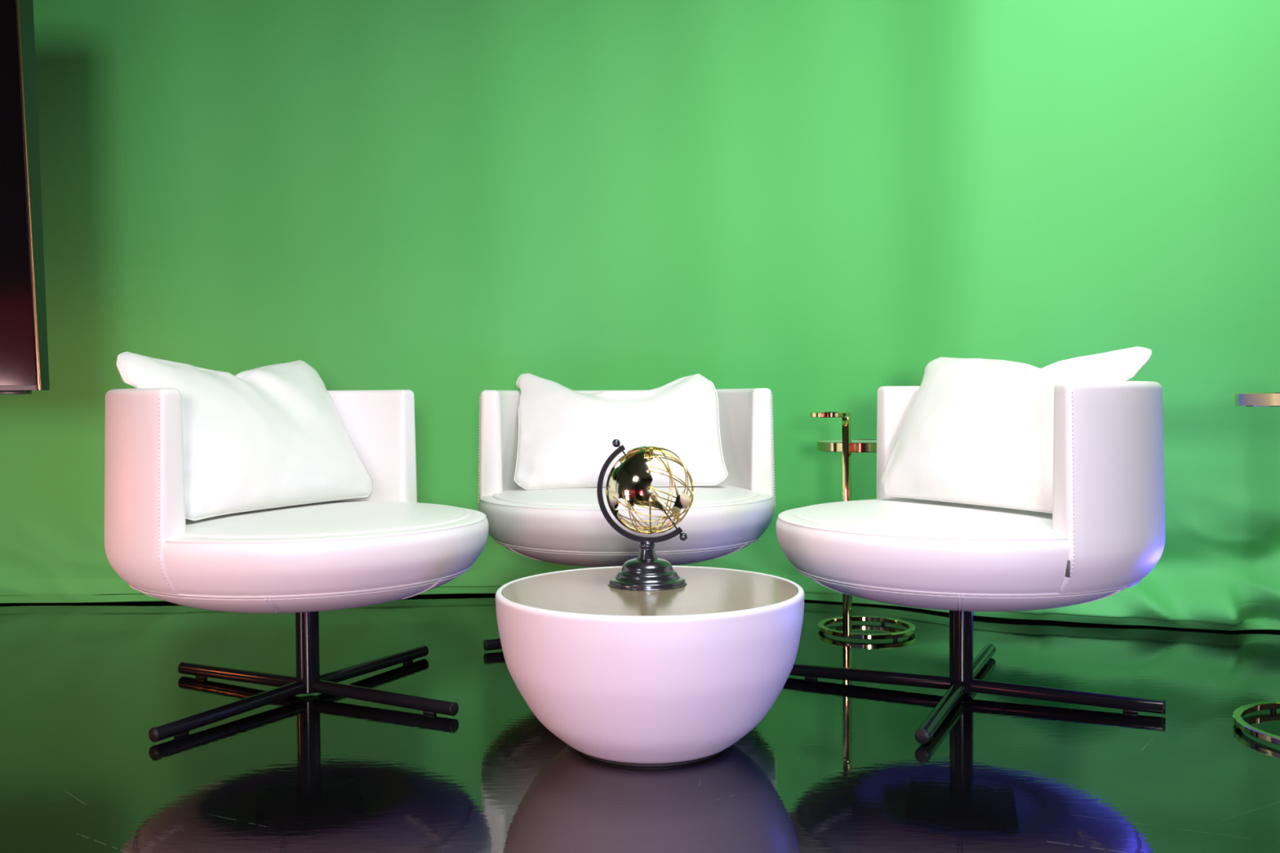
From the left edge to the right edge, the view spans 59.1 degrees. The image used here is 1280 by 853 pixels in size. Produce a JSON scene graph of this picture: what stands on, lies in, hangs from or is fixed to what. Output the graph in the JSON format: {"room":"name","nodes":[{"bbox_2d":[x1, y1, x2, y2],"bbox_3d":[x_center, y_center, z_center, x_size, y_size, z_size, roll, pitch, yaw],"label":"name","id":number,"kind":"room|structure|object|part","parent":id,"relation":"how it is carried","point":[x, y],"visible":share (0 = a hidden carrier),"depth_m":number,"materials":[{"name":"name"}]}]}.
{"room":"television studio","nodes":[
{"label":"television studio","id":0,"kind":"room"},
{"bbox_2d":[0,593,1279,852],"bbox_3d":[0.005,0.716,0.767,7.400,0.100,8.500,0,1,0],"label":"floor","id":1,"kind":"structure","parent":0,"point":[833,766],"depth_m":2.19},
{"bbox_2d":[104,387,488,742],"bbox_3d":[-0.777,0.269,2.629,0.848,0.713,0.850,0,2,25],"label":"swivel armchair","id":2,"kind":"object","parent":1,"relation":"on","point":[306,560],"visible":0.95,"depth_m":2.33,"materials":[{"name":"white leather"}]},
{"bbox_3d":[-0.878,0.611,2.443,0.030,0.035,0.400,0,2,28],"label":"leg","id":3,"kind":"part","parent":2,"relation":"part of","materials":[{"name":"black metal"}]},
{"bbox_3d":[-0.969,0.604,2.741,0.400,0.035,0.030,0,2,28],"label":"leg","id":4,"kind":"part","parent":2,"relation":"part of","materials":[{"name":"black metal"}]},
{"bbox_2d":[115,351,372,520],"bbox_3d":[-0.914,0.011,2.689,0.230,0.364,0.654,0,2,25],"label":"cushion","id":5,"kind":"object","parent":2,"relation":"on","point":[271,436],"visible":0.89,"depth_m":2.60,"materials":[{"name":"white fabric"}]},
{"bbox_3d":[-0.965,0.121,2.713,0.436,0.418,0.848,0,2,25],"label":"backrest","id":6,"kind":"part","parent":2,"relation":"part of","materials":[{"name":"white leather"}]},
{"bbox_3d":[-0.775,0.507,2.635,0.053,0.224,0.053,0,2,28],"label":"post","id":7,"kind":"part","parent":2,"relation":"part of","materials":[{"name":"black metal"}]},
{"bbox_3d":[-0.777,0.300,2.630,0.843,0.179,0.843,0,2,25],"label":"seat","id":8,"kind":"part","parent":2,"relation":"part of","materials":[{"name":"white leather"}]},
{"bbox_2d":[179,500,471,537],"bbox_3d":[-0.777,0.204,2.628,0.762,0.022,0.762,0,2,25],"label":"seat cushion","id":9,"kind":"object","parent":2,"relation":"on","point":[335,518],"depth_m":2.43,"materials":[{"name":"white leather"}]},
{"bbox_3d":[-0.671,0.600,2.831,0.030,0.035,0.400,0,2,28],"label":"leg","id":10,"kind":"part","parent":2,"relation":"part of","materials":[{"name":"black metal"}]},
{"bbox_3d":[-0.581,0.606,2.534,0.400,0.035,0.030,0,2,28],"label":"leg","id":11,"kind":"part","parent":2,"relation":"part of","materials":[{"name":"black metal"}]},
{"bbox_2d":[478,387,775,650],"bbox_3d":[-0.038,0.249,3.239,0.850,0.713,0.845,0,1,0],"label":"swivel armchair","id":12,"kind":"object","parent":1,"relation":"on","point":[562,526],"visible":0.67,"depth_m":3.01,"materials":[{"name":"white leather"}]},
{"bbox_3d":[-0.235,0.589,3.154,0.400,0.035,0.030,-1,2,-24],"label":"leg","id":13,"kind":"part","parent":12,"relation":"part of","materials":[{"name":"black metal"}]},
{"bbox_2d":[513,373,728,489],"bbox_3d":[-0.060,0.008,3.314,0.624,0.337,0.230,0,1,0],"label":"cushion","id":14,"kind":"object","parent":12,"relation":"on","point":[566,436],"visible":0.91,"depth_m":3.25,"materials":[{"name":"white fabric"}]},
{"bbox_3d":[-0.037,0.280,3.238,0.843,0.179,0.843,0,1,0],"label":"seat","id":15,"kind":"part","parent":12,"relation":"part of","materials":[{"name":"white leather"}]},
{"bbox_2d":[493,484,760,506],"bbox_3d":[-0.038,0.184,3.236,0.762,0.022,0.762,0,1,0],"label":"seat cushion","id":16,"kind":"object","parent":12,"relation":"on","point":[503,495],"depth_m":3.04,"materials":[{"name":"white leather"}]},
{"bbox_3d":[-0.039,0.097,3.440,0.848,0.418,0.436,0,1,0],"label":"backrest","id":17,"kind":"part","parent":12,"relation":"part of","materials":[{"name":"white leather"}]},
{"bbox_2d":[0,0,1279,631],"bbox_3d":[-0.011,-0.996,3.568,6.571,3.177,0.731,0,1,8],"label":"curtain","id":18,"kind":"object","parent":1,"relation":"on","point":[815,204],"visible":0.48,"depth_m":3.83,"materials":[{"name":"fabric"}]},
{"bbox_2d":[495,565,804,767],"bbox_3d":[0.020,0.475,2.246,0.608,0.311,0.608,1,2,35],"label":"coffee table","id":19,"kind":"object","parent":1,"relation":"on","point":[675,677],"visible":0.98,"depth_m":2.02,"materials":[{"name":"white paint"}]},
{"bbox_2d":[596,439,693,591],"bbox_3d":[0.021,0.173,2.286,0.178,0.295,0.179,1,2,43],"label":"desk globe","id":20,"kind":"object","parent":19,"relation":"on","point":[630,482],"visible":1,"depth_m":2.25,"materials":[{"name":"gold metal"}]},
{"bbox_3d":[0.000,0.136,2.286,0.173,0.199,0.013,0,1,0],"label":"meridian arm","id":21,"kind":"part","parent":20,"relation":"part of","materials":[{"name":"black metal"}]},
{"bbox_3d":[0.020,0.129,2.286,0.113,0.163,0.003,0,1,0],"label":"axis rod","id":22,"kind":"part","parent":20,"relation":"part of","materials":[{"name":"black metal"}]},
{"bbox_2d":[809,412,915,640],"bbox_3d":[0.640,0.279,3.272,0.324,0.644,0.328,0,1,0],"label":"side table","id":23,"kind":"object","parent":1,"relation":"on","point":[846,445],"visible":0.79,"depth_m":3.17,"materials":[{"name":"gold metal"}]},
{"bbox_3d":[0.532,-0.033,3.156,0.112,0.014,0.112,0,1,0],"label":"handle","id":24,"kind":"part","parent":23,"relation":"part of","materials":[{"name":"gold metal"}]},
{"bbox_3d":[0.582,0.274,3.176,0.020,0.630,0.020,0,2,33],"label":"post","id":25,"kind":"part","parent":23,"relation":"part of","materials":[{"name":"gold metal"}]},
{"bbox_2d":[775,381,1165,744],"bbox_3d":[0.737,0.259,2.588,0.845,0.713,0.852,-1,1,-14],"label":"swivel armchair","id":26,"kind":"object","parent":1,"relation":"on","point":[1104,533],"visible":0.91,"depth_m":2.26,"materials":[{"name":"white leather"}]},
{"bbox_3d":[0.540,0.594,2.692,0.400,0.035,0.030,0,2,26],"label":"leg","id":27,"kind":"part","parent":26,"relation":"part of","materials":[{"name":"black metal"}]},
{"bbox_2d":[793,497,1057,535],"bbox_3d":[0.735,0.194,2.587,0.762,0.022,0.762,-1,1,-14],"label":"seat cushion","id":28,"kind":"object","parent":26,"relation":"on","point":[881,516],"depth_m":2.39,"materials":[{"name":"white leather"}]},
{"bbox_3d":[0.642,0.601,2.398,0.030,0.035,0.400,0,2,26],"label":"leg","id":29,"kind":"part","parent":26,"relation":"part of","materials":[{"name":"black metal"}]},
{"bbox_3d":[0.736,0.290,2.589,0.843,0.179,0.843,-1,1,-14],"label":"seat","id":30,"kind":"part","parent":26,"relation":"part of","materials":[{"name":"white leather"}]},
{"bbox_3d":[0.738,0.496,2.594,0.053,0.224,0.053,0,2,26],"label":"post","id":31,"kind":"part","parent":26,"relation":"part of","materials":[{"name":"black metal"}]},
{"bbox_3d":[0.834,0.590,2.794,0.030,0.035,0.400,0,2,26],"label":"leg","id":32,"kind":"part","parent":26,"relation":"part of","materials":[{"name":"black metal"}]},
{"bbox_2d":[880,346,1151,513],"bbox_3d":[0.820,0.001,2.598,0.237,0.348,0.650,-1,2,-30],"label":"cushion","id":33,"kind":"object","parent":26,"relation":"on","point":[974,431],"visible":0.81,"depth_m":2.54,"materials":[{"name":"white fabric"}]},
{"bbox_3d":[0.935,0.109,2.635,0.436,0.418,0.848,-1,1,-14],"label":"backrest","id":34,"kind":"part","parent":26,"relation":"part of","materials":[{"name":"white leather"}]},
{"bbox_3d":[0.936,0.596,2.500,0.400,0.035,0.030,0,2,26],"label":"leg","id":35,"kind":"part","parent":26,"relation":"part of","materials":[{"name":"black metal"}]},
{"bbox_2d":[1232,392,1279,745],"bbox_3d":[1.396,0.253,2.257,0.379,0.733,0.379,0,1,0],"label":"side table","id":36,"kind":"object","parent":1,"relation":"on","point":[1239,399],"visible":1,"depth_m":2.25,"materials":[{"name":"gold metal"}]},
{"bbox_3d":[-0.020,-2.683,0.686,7.400,0.100,8.500,0,1,0],"label":"ceiling","id":37,"kind":"structure","parent":0,"visible":0},
{"bbox_2d":[0,0,49,394],"bbox_3d":[-2.110,-1.365,2.510,1.550,2.596,0.226,0,1,0],"label":"television","id":38,"kind":"object","parent":37,"relation":"hanging from","point":[24,347],"visible":1,"depth_m":2.47,"materials":[{"name":"brown metal"}]},
{"bbox_3d":[-2.101,-0.080,2.500,1.536,0.011,0.006,0,1,0],"label":"edge trim","id":39,"kind":"part","parent":38,"relation":"part of","materials":[{"name":"silver metal"}]},
{"bbox_3d":[-1.331,-0.565,2.454,0.005,0.970,0.075,0,1,0],"label":"edge trim","id":40,"kind":"part","parent":38,"relation":"part of","materials":[{"name":"brown metal"}]}
]}

